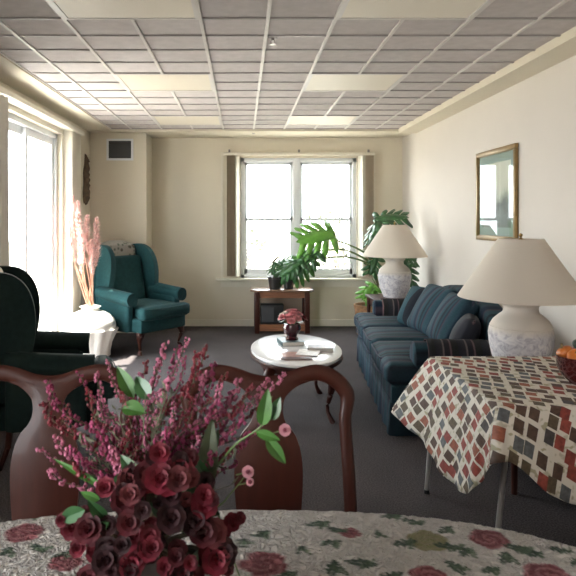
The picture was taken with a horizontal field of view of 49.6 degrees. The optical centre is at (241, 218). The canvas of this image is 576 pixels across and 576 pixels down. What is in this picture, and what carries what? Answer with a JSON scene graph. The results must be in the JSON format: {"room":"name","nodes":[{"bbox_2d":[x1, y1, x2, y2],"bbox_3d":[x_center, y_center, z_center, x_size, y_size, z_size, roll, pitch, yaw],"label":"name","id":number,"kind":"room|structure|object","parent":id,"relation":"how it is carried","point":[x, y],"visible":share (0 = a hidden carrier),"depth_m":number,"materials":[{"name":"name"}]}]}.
{"room":"living room","nodes":[
{"label":"living room","id":0,"kind":"room"},
{"bbox_2d":[0,81,89,330],"bbox_3d":[-1.905,0.067,2.960,0.150,2.600,9.920,0,0,0],"label":"wall","id":1,"kind":"structure","parent":0,"point":[85,140],"depth_m":6.25,"materials":[{"name":"beige paint"}]},
{"bbox_2d":[8,103,62,331],"bbox_3d":[-1.889,0.227,5.325,0.162,2.280,1.970,0,0,0],"label":"door","id":2,"kind":"structure","parent":1,"relation":"in","point":[17,125],"depth_m":6.17,"materials":[{"name":"white paint"}]},
{"bbox_2d":[0,85,84,327],"bbox_3d":[-1.762,0.197,5.500,0.125,2.280,2.400,0,0,0],"label":"window frame","id":3,"kind":"structure","parent":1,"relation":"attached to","point":[72,135],"depth_m":6.31,"materials":[{"name":"beige paint"}]},
{"bbox_2d":[0,95,9,265],"bbox_3d":[-1.581,0.242,4.241,0.382,2.242,0.478,0,0,0],"label":"curtain","id":4,"kind":"object","parent":3,"relation":"hanging from","point":[4,176],"visible":0.43,"depth_m":4.40,"materials":[{"name":"beige fabric"}]},
{"bbox_2d":[0,54,110,129],"bbox_3d":[-1.685,-1.054,2.650,0.290,0.021,9.300,0,0,0],"label":"trim","id":5,"kind":"structure","parent":1,"relation":"attached to","point":[12,75],"depth_m":5.24,"materials":[{"name":"beige paint"}]},
{"bbox_2d":[83,154,89,204],"bbox_3d":[-1.797,-0.461,7.205,0.062,0.604,0.190,0,0,0],"label":"wall decoration","id":6,"kind":"object","parent":1,"relation":"attached to","point":[86,192],"depth_m":7.16,"materials":[{"name":"brown wood"}]},
{"bbox_2d":[90,133,151,302],"bbox_3d":[-1.490,0.167,7.685,0.680,2.400,0.470,0,0,0],"label":"wall","id":7,"kind":"structure","parent":0,"point":[120,190],"depth_m":7.45,"materials":[{"name":"beige paint"}]},
{"bbox_2d":[106,139,132,159],"bbox_3d":[-1.465,-0.833,7.441,0.320,0.260,0.015,0,0,0],"label":"air vent","id":8,"kind":"object","parent":7,"relation":"in","point":[116,149],"visible":1,"depth_m":7.44,"materials":[{"name":"black metal"}]},
{"bbox_2d":[152,138,401,318],"bbox_3d":[0.110,0.067,7.995,4.180,2.600,0.150,0,0,0],"label":"wall","id":9,"kind":"structure","parent":0,"point":[186,172],"depth_m":7.92,"materials":[{"name":"beige paint"}]},
{"bbox_2d":[87,129,411,137],"bbox_3d":[0.110,-1.048,7.610,3.880,0.031,0.620,0,0,0],"label":"trim","id":10,"kind":"structure","parent":9,"relation":"attached to","point":[153,133],"depth_m":7.49,"materials":[{"name":"beige paint"}]},
{"bbox_2d":[185,319,354,325],"bbox_3d":[0.443,1.325,7.913,3.185,0.085,0.014,0,0,0],"label":"baseboard","id":11,"kind":"structure","parent":9,"relation":"attached to","point":[188,322],"depth_m":7.91,"materials":[{"name":"beige paint"}]},
{"bbox_2d":[216,152,374,286],"bbox_3d":[0.705,0.007,7.940,2.070,1.720,0.220,0,0,0],"label":"window","id":12,"kind":"structure","parent":9,"relation":"in","point":[248,277],"depth_m":7.97,"materials":[{"name":"white paint"}]},
{"bbox_2d":[223,149,374,276],"bbox_3d":[0.720,-0.075,7.860,1.920,1.605,0.076,0,0,0],"label":"vertical blind","id":13,"kind":"object","parent":12,"relation":"attached to","point":[365,163],"visible":0.99,"depth_m":7.85,"materials":[{"name":"beige fabric"}]},
{"bbox_2d":[0,0,575,127],"bbox_3d":[0.110,-1.149,2.985,4.180,0.169,10.170,0,0,0],"label":"ceiling","id":14,"kind":"structure","parent":0,"point":[8,8],"depth_m":3.96,"materials":[{"name":"tile"}]},
{"bbox_2d":[48,0,198,19],"bbox_3d":[-0.580,-1.058,2.973,0.710,0.010,0.614,0,0,0],"label":"recessed light","id":15,"kind":"object","parent":14,"relation":"in","point":[68,9],"visible":0.97,"depth_m":3.13,"materials":[{"name":"beige plastic"}]},
{"bbox_2d":[114,74,214,91],"bbox_3d":[-0.580,-1.058,4.815,0.710,0.010,0.614,0,0,0],"label":"recessed light","id":16,"kind":"object","parent":14,"relation":"in","point":[131,82],"visible":0.96,"depth_m":4.80,"materials":[{"name":"beige plastic"}]},
{"bbox_2d":[151,116,221,124],"bbox_3d":[-0.580,-1.058,6.657,0.710,0.010,0.614,0,0,0],"label":"recessed light","id":17,"kind":"object","parent":14,"relation":"in","point":[160,120],"visible":1,"depth_m":6.65,"materials":[{"name":"beige plastic"}]},
{"bbox_2d":[268,37,276,44],"bbox_3d":[0.180,-1.041,3.620,0.056,0.044,0.056,0,0,0],"label":"sprinkler","id":18,"kind":"object","parent":14,"relation":"attached to","point":[271,38],"visible":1,"depth_m":3.62,"materials":[{"name":"silver metal"}]},
{"bbox_2d":[0,0,575,128],"bbox_3d":[0.145,-1.059,2.650,3.390,0.010,9.300,0,0,0],"label":"ceiling grid","id":19,"kind":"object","parent":14,"relation":"attached to","point":[267,18],"depth_m":4.50,"materials":[{"name":"silver metal"}]},
{"bbox_2d":[287,116,358,124],"bbox_3d":[0.852,-1.058,6.657,0.710,0.010,0.614,0,0,0],"label":"recessed light","id":20,"kind":"object","parent":14,"relation":"in","point":[293,120],"visible":1,"depth_m":6.65,"materials":[{"name":"beige plastic"}]},
{"bbox_2d":[302,74,407,91],"bbox_3d":[0.852,-1.058,4.815,0.710,0.010,0.614,0,0,0],"label":"recessed light","id":21,"kind":"object","parent":14,"relation":"in","point":[315,82],"visible":0.96,"depth_m":4.80,"materials":[{"name":"beige plastic"}]},
{"bbox_2d":[336,0,491,19],"bbox_3d":[0.852,-1.058,2.973,0.710,0.010,0.614,0,0,0],"label":"recessed light","id":22,"kind":"object","parent":14,"relation":"in","point":[351,9],"visible":0.97,"depth_m":3.13,"materials":[{"name":"beige plastic"}]},
{"bbox_2d":[0,326,575,546],"bbox_3d":[0.110,1.427,2.985,4.180,0.120,10.170,0,0,0],"label":"floor","id":23,"kind":"structure","parent":0,"point":[390,471],"depth_m":3.58,"materials":[{"name":"grey carpet"}]},
{"bbox_2d":[0,266,117,470],"bbox_3d":[-1.173,0.829,3.704,0.829,1.090,0.831,0,0,-16],"label":"wingback armchair","id":24,"kind":"object","parent":23,"relation":"on","point":[23,346],"visible":0.54,"depth_m":3.37,"materials":[{"name":"green fabric"}]},
{"bbox_2d":[86,355,117,398],"bbox_3d":[-1.080,0.958,3.730,0.632,0.171,0.660,0,0,-16],"label":"seat cushion","id":25,"kind":"object","parent":24,"relation":"on","point":[109,393],"depth_m":3.52,"materials":[{"name":"green fabric"}]},
{"bbox_2d":[0,364,136,520],"bbox_3d":[-0.490,0.876,1.367,0.505,0.995,0.518,0,0,-2],"label":"dining chair","id":26,"kind":"object","parent":23,"relation":"on","point":[33,494],"visible":0.61,"depth_m":1.56,"materials":[{"name":"brown wood"}]},
{"bbox_2d":[62,305,118,356],"bbox_3d":[-1.498,1.114,6.135,0.544,0.506,0.544,0,0,0],"label":"floor vase","id":27,"kind":"object","parent":23,"relation":"on","point":[102,328],"visible":0.72,"depth_m":5.98,"materials":[{"name":"white ceramic"}]},
{"bbox_2d":[64,195,100,306],"bbox_3d":[-1.602,0.328,6.158,0.416,1.142,0.293,0,0,19],"label":"pampas plumes","id":28,"kind":"object","parent":27,"relation":"on","point":[96,246],"visible":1,"depth_m":6.14,"materials":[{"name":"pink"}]},
{"bbox_2d":[92,243,189,355],"bbox_3d":[-1.108,0.821,6.650,0.976,1.106,0.832,0,0,40],"label":"wingback armchair","id":29,"kind":"object","parent":23,"relation":"on","point":[127,287],"visible":0.86,"depth_m":6.53,"materials":[{"name":"green fabric"}]},
{"bbox_2d":[100,240,134,255],"bbox_3d":[-1.399,0.390,6.894,0.216,0.310,0.400,0,0,40],"label":"doily","id":30,"kind":"object","parent":29,"relation":"on","point":[119,247],"visible":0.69,"depth_m":6.85,"materials":[{"name":"fabric"}]},
{"bbox_2d":[133,298,189,320],"bbox_3d":[-1.022,0.952,6.577,0.743,0.174,0.660,0,0,40],"label":"seat cushion","id":31,"kind":"object","parent":29,"relation":"on","point":[146,309],"depth_m":6.37,"materials":[{"name":"green fabric"}]},
{"bbox_2d":[181,364,356,511],"bbox_3d":[0.067,0.876,1.367,0.505,0.995,0.518,0,0,0],"label":"dining chair","id":32,"kind":"object","parent":23,"relation":"on","point":[277,485],"visible":0.6,"depth_m":1.57,"materials":[{"name":"brown wood"}]},
{"bbox_2d":[250,287,312,333],"bbox_3d":[0.480,1.107,7.570,0.760,0.520,0.420,0,0,0],"label":"side table","id":33,"kind":"object","parent":23,"relation":"on","point":[299,298],"visible":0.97,"depth_m":7.40,"materials":[{"name":"brown wood"}]},
{"bbox_2d":[260,303,283,323],"bbox_3d":[0.360,1.142,7.492,0.280,0.230,0.195,0,0,0],"label":"radio","id":34,"kind":"object","parent":33,"relation":"on","point":[269,312],"visible":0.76,"depth_m":7.41,"materials":[{"name":"black plastic"}]},
{"bbox_2d":[262,307,273,321],"bbox_3d":[0.307,1.142,7.408,0.145,0.170,0.004,0,0,0],"label":"speaker grille","id":35,"kind":"object","parent":34,"relation":"attached to","point":[267,312],"depth_m":7.41,"materials":[{"name":"grey fabric"}]},
{"bbox_2d":[267,276,281,289],"bbox_3d":[0.400,0.772,7.500,0.184,0.150,0.184,0,0,0],"label":"plant pot","id":36,"kind":"object","parent":33,"relation":"on","point":[274,282],"visible":0.88,"depth_m":7.43,"materials":[{"name":"black ceramic"}]},
{"bbox_2d":[267,255,292,285],"bbox_3d":[0.518,0.641,7.479,0.444,0.402,0.226,0,0,0],"label":"philodendron","id":37,"kind":"object","parent":36,"relation":"in","point":[273,268],"visible":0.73,"depth_m":7.45,"materials":[{"name":"green"}]},
{"bbox_2d":[260,319,304,330],"bbox_3d":[0.480,1.297,7.575,0.540,0.080,0.370,0,0,0],"label":"shelf","id":38,"kind":"object","parent":33,"relation":"attached to","point":[263,327],"depth_m":7.39,"materials":[{"name":"brown wood"}]},
{"bbox_2d":[283,280,293,289],"bbox_3d":[0.565,0.787,7.500,0.156,0.120,0.156,0,0,0],"label":"plant pot","id":39,"kind":"object","parent":33,"relation":"on","point":[289,285],"visible":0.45,"depth_m":7.44,"materials":[{"name":"black ceramic"}]},
{"bbox_2d":[250,334,342,423],"bbox_3d":[0.390,1.158,4.500,0.660,0.446,1.100,0,0,0],"label":"coffee table","id":40,"kind":"object","parent":23,"relation":"on","point":[265,351],"visible":0.58,"depth_m":4.25,"materials":[{"name":"white stone"}]},
{"bbox_2d":[277,337,304,345],"bbox_3d":[0.365,0.920,4.660,0.170,0.030,0.200,0,0,-9],"label":"book","id":41,"kind":"object","parent":40,"relation":"on","point":[282,341],"visible":0.91,"depth_m":4.58,"materials":[{"name":"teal paper"}]},
{"bbox_2d":[283,322,300,340],"bbox_3d":[0.375,0.845,4.660,0.140,0.120,0.140,0,0,0],"label":"flower vase","id":42,"kind":"object","parent":41,"relation":"on","point":[291,331],"visible":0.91,"depth_m":4.61,"materials":[{"name":"red glass"}]},
{"bbox_2d":[278,308,307,324],"bbox_3d":[0.380,0.749,4.652,0.227,0.154,0.240,0,0,0],"label":"posy","id":43,"kind":"object","parent":42,"relation":"in","point":[292,316],"visible":0.98,"depth_m":4.61,"materials":[{"name":"pink plant"}]},
{"bbox_2d":[280,352,312,360],"bbox_3d":[0.370,0.932,4.220,0.190,0.006,0.240,0,0,-3],"label":"magazine","id":44,"kind":"object","parent":40,"relation":"on","point":[284,354],"visible":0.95,"depth_m":4.22,"materials":[{"name":"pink paper"}]},
{"bbox_2d":[281,357,311,359],"bbox_3d":[0.360,0.924,4.120,0.200,0.008,0.055,0,0,-2],"label":"magazine","id":45,"kind":"object","parent":44,"relation":"on","point":[282,358],"visible":1,"depth_m":4.09,"materials":[{"name":"white paper"}]},
{"bbox_2d":[295,349,320,355],"bbox_3d":[0.460,0.926,4.300,0.150,0.005,0.190,0,0,14],"label":"magazine","id":46,"kind":"object","parent":44,"relation":"on","point":[303,352],"visible":1,"depth_m":4.29,"materials":[{"name":"white paper"}]},
{"bbox_2d":[308,344,333,351],"bbox_3d":[0.560,0.921,4.420,0.180,0.028,0.130,0,0,7],"label":"book","id":47,"kind":"object","parent":40,"relation":"on","point":[324,348],"visible":0.89,"depth_m":4.38,"materials":[{"name":"white paper"}]},
{"bbox_2d":[275,209,419,333],"bbox_3d":[1.192,0.624,7.177,1.630,1.486,0.686,0,0,0],"label":"monstera plant","id":48,"kind":"object","parent":23,"relation":"on","point":[300,264],"visible":0.73,"depth_m":6.99,"materials":[{"name":"plant"}]},
{"bbox_2d":[365,294,404,312],"bbox_3d":[1.620,1.092,6.500,0.560,0.550,0.520,0,0,0],"label":"end table","id":49,"kind":"object","parent":23,"relation":"on","point":[370,297],"visible":0.17,"depth_m":6.62,"materials":[{"name":"brown wood"}]},
{"bbox_2d":[362,222,427,297],"bbox_3d":[1.600,0.423,6.500,0.672,0.788,0.672,0,0,38],"label":"table lamp","id":50,"kind":"object","parent":49,"relation":"on","point":[394,243],"visible":0.99,"depth_m":6.35,"materials":[{"name":"white paint"}]},
{"bbox_2d":[354,285,502,436],"bbox_3d":[1.439,0.953,4.956,0.905,0.812,2.238,0,0,5],"label":"sofa","id":51,"kind":"object","parent":23,"relation":"on","point":[390,353],"visible":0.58,"depth_m":4.32,"materials":[{"name":"blue fabric"}]},
{"bbox_2d":[354,312,407,337],"bbox_3d":[1.415,0.982,5.665,0.724,0.179,0.811,0,0,5],"label":"seat cushion","id":52,"kind":"object","parent":51,"relation":"on","point":[362,320],"depth_m":5.52,"materials":[{"name":"blue fabric"}]},
{"bbox_2d":[380,298,403,315],"bbox_3d":[1.472,0.887,5.967,0.261,0.244,0.210,0,0,5],"label":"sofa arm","id":53,"kind":"object","parent":51,"relation":"on","point":[391,307],"visible":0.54,"depth_m":5.88},
{"bbox_2d":[371,341,418,384],"bbox_3d":[1.290,0.982,4.263,0.724,0.179,0.811,0,0,5],"label":"seat cushion","id":54,"kind":"object","parent":51,"relation":"on","point":[394,361],"depth_m":4.02,"materials":[{"name":"blue fabric"}]},
{"bbox_2d":[363,327,428,352],"bbox_3d":[1.352,0.982,4.964,0.724,0.179,0.604,0,0,5],"label":"seat cushion","id":55,"kind":"object","parent":51,"relation":"on","point":[371,335],"depth_m":4.86,"materials":[{"name":"blue fabric"}]},
{"bbox_2d":[397,286,424,325],"bbox_3d":[1.512,0.757,5.291,0.268,0.344,0.361,0,0,-16],"label":"throw pillow","id":56,"kind":"object","parent":51,"relation":"on","point":[414,293],"visible":0.39,"depth_m":5.29,"materials":[{"name":"blue fabric"}]},
{"bbox_2d":[407,284,458,334],"bbox_3d":[1.547,0.742,5.007,0.308,0.395,0.500,0,0,-5],"label":"throw pillow","id":57,"kind":"object","parent":51,"relation":"on","point":[432,296],"visible":0.55,"depth_m":4.92,"materials":[{"name":"fabric"}]},
{"bbox_2d":[426,292,478,338],"bbox_3d":[1.536,0.747,4.546,0.301,0.378,0.446,0,0,5],"label":"throw pillow","id":58,"kind":"object","parent":51,"relation":"on","point":[453,307],"visible":0.61,"depth_m":4.39,"materials":[{"name":"fabric"}]},
{"bbox_2d":[423,338,491,356],"bbox_3d":[1.437,0.887,3.942,0.531,0.244,0.210,0,0,5],"label":"throw","id":59,"kind":"object","parent":51,"relation":"on","point":[436,347],"visible":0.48,"depth_m":3.87,"materials":[{"name":"fabric"}]},
{"bbox_2d":[449,313,481,339],"bbox_3d":[1.504,0.787,4.187,0.212,0.272,0.303,0,0,21],"label":"throw pillow","id":60,"kind":"object","parent":51,"relation":"on","point":[468,326],"visible":0.54,"depth_m":4.06,"materials":[{"name":"black fabric"}]},
{"bbox_2d":[424,408,507,527],"bbox_3d":[1.347,1.020,2.652,0.885,0.699,0.905,0,0,0],"label":"table","id":61,"kind":"object","parent":23,"relation":"on","point":[504,465],"visible":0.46,"depth_m":2.37,"materials":[{"name":"grey metal"}]},
{"bbox_2d":[391,356,575,504],"bbox_3d":[1.302,0.858,2.583,1.188,0.388,0.987,0,0,0],"label":"tablecloth","id":62,"kind":"object","parent":61,"relation":"on","point":[451,403],"visible":0.97,"depth_m":2.38,"materials":[{"name":"fabric"}]},
{"bbox_2d":[555,352,575,384],"bbox_3d":[1.370,0.607,2.500,0.194,0.112,0.194,0,0,0],"label":"glass bowl","id":63,"kind":"object","parent":62,"relation":"on","point":[566,366],"visible":0.85,"depth_m":2.46,"materials":[{"name":"red glass"}]},
{"bbox_2d":[556,343,572,357],"bbox_3d":[1.318,0.540,2.534,0.063,0.062,0.067,0,0,0],"label":"gourd","id":64,"kind":"object","parent":63,"relation":"in","point":[562,351],"visible":0.67,"depth_m":2.52,"materials":[{"name":"brown"}]},
{"bbox_2d":[566,349,575,358],"bbox_3d":[1.335,0.545,2.471,0.074,0.068,0.073,0,0,0],"label":"gourd","id":65,"kind":"object","parent":63,"relation":"in","point":[571,354],"visible":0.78,"depth_m":2.47,"materials":[{"name":"brown"}]},
{"bbox_2d":[510,462,517,494],"bbox_3d":[1.600,1.092,3.310,0.560,0.550,0.520,0,0,0],"label":"table leg","id":66,"kind":"object","parent":23,"relation":"on","point":[514,469],"visible":0.06,"depth_m":3.07,"materials":[{"name":"brown wood"}]},
{"bbox_2d":[457,233,575,355],"bbox_3d":[1.470,0.446,3.270,0.634,0.743,0.634,0,0,0],"label":"table lamp","id":67,"kind":"object","parent":66,"relation":"on","point":[522,275],"visible":0.89,"depth_m":3.12,"materials":[{"name":"white paint"}]},
{"bbox_3d":[-0.020,0.993,0.680,1.580,0.749,1.220,0,0,0],"label":"dining table","id":68,"kind":"object","parent":23,"relation":"on","visible":0},
{"bbox_2d":[0,510,575,575],"bbox_3d":[-0.020,0.701,0.680,1.689,0.184,1.329,0,0,0],"label":"tablecloth","id":69,"kind":"object","parent":68,"relation":"on","point":[274,542],"visible":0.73,"depth_m":1.15,"materials":[{"name":"fabric"}]},
{"bbox_2d":[114,515,171,575],"bbox_3d":[-0.150,0.529,0.930,0.124,0.155,0.124,0,0,0],"label":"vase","id":70,"kind":"object","parent":69,"relation":"on","point":[150,570],"visible":0.06,"depth_m":0.88,"materials":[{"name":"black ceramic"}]},
{"bbox_2d":[35,337,290,575],"bbox_3d":[-0.118,0.353,0.899,0.378,0.349,0.202,0,0,6],"label":"flower bouquet","id":71,"kind":"object","parent":70,"relation":"in","point":[145,486],"visible":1,"depth_m":0.87,"materials":[{"name":"red plant"}]},
{"bbox_2d":[402,55,575,355],"bbox_3d":[2.125,0.067,2.960,0.150,2.600,9.920,0,0,0],"label":"wall","id":72,"kind":"structure","parent":0,"point":[537,113],"depth_m":4.96,"materials":[{"name":"paint"}]},
{"bbox_2d":[398,26,575,132],"bbox_3d":[1.945,-1.036,2.650,0.210,0.056,9.300,0,0,0],"label":"trim","id":73,"kind":"structure","parent":72,"relation":"attached to","point":[557,50],"depth_m":4.51,"materials":[{"name":"beige paint"}]},
{"bbox_2d":[476,143,517,240],"bbox_3d":[2.034,-0.193,4.975,0.028,0.740,0.770,0,0,0],"label":"framed picture","id":74,"kind":"object","parent":72,"relation":"attached to","point":[497,168],"visible":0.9,"depth_m":4.96,"materials":[{"name":"gold metal"}]},
{"bbox_2d":[483,159,510,227],"bbox_3d":[2.043,-0.193,4.975,0.003,0.540,0.570,0,0,0],"label":"print","id":75,"kind":"object","parent":74,"relation":"attached to","point":[496,172],"depth_m":4.96},
{"label":"outside","id":76,"kind":"structure","parent":0,"visible":0},
{"bbox_2d":[9,243,348,327],"bbox_3d":[0.000,1.592,15.000,60.000,0.150,50.000,0,0,0],"label":"ground","id":77,"kind":"structure","parent":76,"point":[36,271],"depth_m":23.81,"materials":[{"name":"white"}]},
{"bbox_2d":[247,210,272,268],"bbox_3d":[-0.372,0.590,15.068,2.266,1.988,2.308,0,0,0],"label":"bush","id":78,"kind":"object","parent":77,"relation":"on","point":[255,243],"visible":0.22,"depth_m":14.65,"materials":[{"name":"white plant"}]},
{"bbox_2d":[303,210,348,268],"bbox_3d":[2.430,0.648,15.986,2.163,1.775,2.201,0,0,0],"label":"bush","id":79,"kind":"object","parent":77,"relation":"on","point":[337,262],"visible":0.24,"depth_m":15.68,"materials":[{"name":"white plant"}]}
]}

